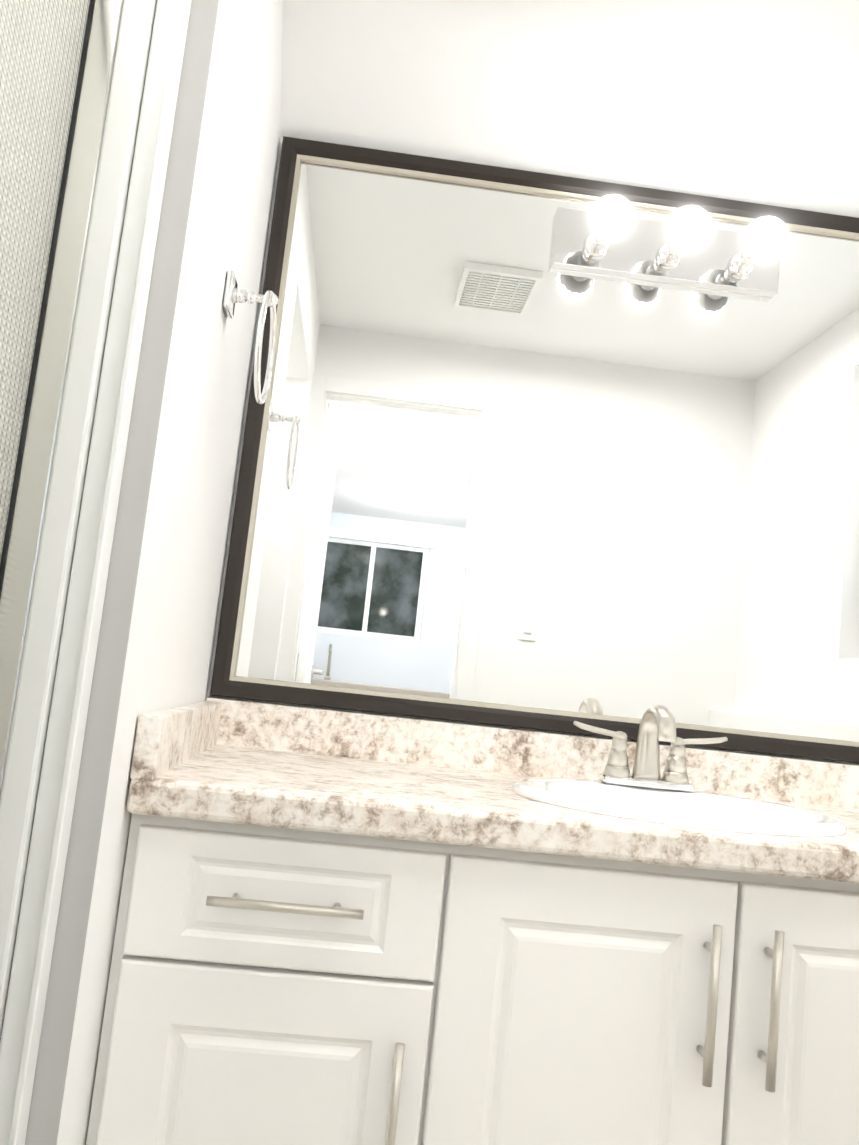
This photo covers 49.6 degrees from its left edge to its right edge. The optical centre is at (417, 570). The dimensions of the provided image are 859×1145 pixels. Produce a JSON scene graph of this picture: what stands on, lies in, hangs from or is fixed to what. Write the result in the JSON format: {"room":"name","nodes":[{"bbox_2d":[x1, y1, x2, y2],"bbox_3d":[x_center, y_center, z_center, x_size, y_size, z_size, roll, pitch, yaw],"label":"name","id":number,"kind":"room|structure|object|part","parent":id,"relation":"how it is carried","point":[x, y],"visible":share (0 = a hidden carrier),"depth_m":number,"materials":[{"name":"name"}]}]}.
{"room":"bathroom","nodes":[
{"label":"bathroom","id":0,"kind":"room"},
{"bbox_2d":[25,0,218,1144],"bbox_3d":[-0.399,-0.047,1.081,0.156,2.290,0.002,7,-7,-3],"label":"wall","id":1,"kind":"structure","parent":0,"point":[64,977],"depth_m":1.08,"materials":[{"name":"white paint"}]},
{"bbox_2d":[57,0,282,1144],"bbox_3d":[-0.423,-0.011,1.414,0.157,2.290,0.670,7,-7,-3],"label":"wall","id":2,"kind":"structure","parent":0,"point":[179,584],"depth_m":1.30,"materials":[{"name":"white paint"}]},
{"bbox_2d":[131,701,221,776],"bbox_3d":[-0.357,0.250,1.427,0.030,0.080,0.551,7,-7,-3],"label":"backsplash","id":3,"kind":"structure","parent":2,"relation":"attached to","point":[166,738],"depth_m":1.26,"materials":[{"name":"beige stone"}]},
{"bbox_2d":[223,270,277,403],"bbox_3d":[-0.265,-0.360,1.442,0.080,0.195,0.174,7,-7,-3],"label":"towel ring","id":4,"kind":"object","parent":2,"relation":"attached to","point":[233,294],"visible":1,"depth_m":1.44,"materials":[{"name":"silver metal"}]},
{"bbox_2d":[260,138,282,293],"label":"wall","id":5,"kind":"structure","parent":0,"point":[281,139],"depth_m":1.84,"materials":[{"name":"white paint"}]},
{"bbox_2d":[207,303,612,738],"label":"wall","id":6,"kind":"structure","parent":0,"point":[231,530],"depth_m":1.76,"materials":[{"name":"white paint"}]},
{"bbox_2d":[210,136,858,762],"bbox_3d":[0.456,-0.224,1.825,1.572,1.100,0.026,7,-7,-3],"label":"mirror","id":7,"kind":"object","parent":6,"relation":"attached to","point":[496,468],"visible":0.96,"depth_m":1.82,"materials":[{"name":"clear glass"}]},
{"bbox_2d":[551,195,787,296],"bbox_3d":[0.507,-0.649,1.792,0.460,0.118,0.178,7,-7,-3],"label":"sconce","id":8,"kind":"object","parent":7,"relation":"attached to","point":[612,235],"visible":1,"depth_m":1.85,"materials":[{"name":"white"}]},
{"bbox_2d":[206,697,858,808],"bbox_3d":[0.395,0.366,1.758,1.588,0.086,0.022,7,-7,-3],"label":"backsplash","id":9,"kind":"structure","parent":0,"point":[271,726],"depth_m":1.73,"materials":[{"name":"beige stone"}]},
{"bbox_2d":[281,0,858,217],"bbox_3d":[0.587,-0.902,1.766,1.687,0.235,0.310,7,-7,-3],"label":"wall","id":10,"kind":"structure","parent":0,"point":[754,101],"depth_m":1.77,"materials":[{"name":"white paint"}]},
{"bbox_2d":[685,745,858,764],"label":"wall","id":11,"kind":"structure","parent":0,"point":[685,745],"depth_m":1.79,"materials":[{"name":"white paint"}]},
{"bbox_3d":[-0.017,1.165,0.838,2.960,0.080,1.860,7,-7,-3],"label":"floor","id":12,"kind":"structure","parent":0,"visible":0},
{"bbox_2d":[0,0,191,1144],"bbox_3d":[-0.819,0.039,0.946,0.922,2.000,1.526,7,-7,-3],"label":"shower","id":13,"kind":"object","parent":12,"relation":"on","point":[89,89],"visible":0.94,"depth_m":1.05,"materials":[{"name":"white plastic"}]},
{"bbox_3d":[-0.512,0.067,0.786,0.006,1.703,0.497,5,-7,8],"label":"door glass","id":14,"kind":"part","parent":13,"relation":"part of","materials":[{"name":"white glass"}]},
{"bbox_2d":[86,805,858,1144],"bbox_3d":[0.363,0.822,1.423,1.588,0.813,0.584,7,-7,-3],"label":"bathroom vanity","id":15,"kind":"object","parent":12,"relation":"on","point":[338,927],"depth_m":1.17,"materials":[{"name":"painted wood"},{"name":"granite"},{"name":"brushed nickel"}]},
{"bbox_3d":[-0.201,0.761,1.140,0.391,0.520,0.019,7,-7,-3],"label":"door","id":16,"kind":"part","parent":15,"relation":"part of","materials":[{"name":"white wood"}]},
{"bbox_3d":[-0.163,0.415,1.152,0.192,0.012,0.036,7,-7,-3],"label":"pull drawer","id":17,"kind":"part","parent":15,"relation":"part of","materials":[{"name":"silver metal"}]},
{"bbox_3d":[-0.165,0.421,1.179,0.391,0.156,0.019,7,-7,-3],"label":"drawer","id":18,"kind":"part","parent":15,"relation":"part of","materials":[{"name":"white wood"}]},
{"bbox_3d":[-0.032,0.674,1.133,0.012,0.192,0.036,7,-7,-3],"label":"pull door","id":19,"kind":"part","parent":15,"relation":"part of","materials":[{"name":"silver metal"}]},
{"bbox_2d":[127,741,858,872],"bbox_3d":[0.408,0.398,1.478,1.588,0.046,0.573,7,-7,-3],"label":"countertop","id":20,"kind":"structure","parent":15,"relation":"on","point":[254,780],"depth_m":1.19,"materials":[{"name":"beige stone"}]},
{"bbox_2d":[570,705,729,788],"bbox_3d":[0.398,0.295,1.556,0.268,0.140,0.125,7,-7,-3],"label":"faucet","id":21,"kind":"object","parent":20,"relation":"on","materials":[{"name":"silver metal"}]},
{"bbox_2d":[490,765,858,844],"bbox_3d":[0.391,0.427,1.429,0.506,0.151,0.412,7,-7,-3],"label":"sink","id":22,"kind":"object","parent":20,"relation":"in","point":[545,790],"depth_m":1.50,"materials":[{"name":"white ceramic"}]},
{"bbox_3d":[0.196,0.725,1.173,0.380,0.682,0.019,7,-7,-3],"label":"door","id":23,"kind":"part","parent":15,"relation":"part of","materials":[{"name":"white wood"}]},
{"bbox_3d":[0.369,0.546,1.177,0.012,0.192,0.036,7,-7,-3],"label":"pull door","id":24,"kind":"part","parent":15,"relation":"part of","materials":[{"name":"silver metal"}]},
{"bbox_3d":[0.449,0.555,1.182,0.012,0.192,0.036,7,-7,-3],"label":"pull door","id":25,"kind":"part","parent":15,"relation":"part of","materials":[{"name":"silver metal"}]},
{"bbox_3d":[0.576,0.769,1.196,0.375,0.682,0.019,7,-7,-3],"label":"door","id":26,"kind":"part","parent":15,"relation":"part of","materials":[{"name":"white wood"}]}
]}

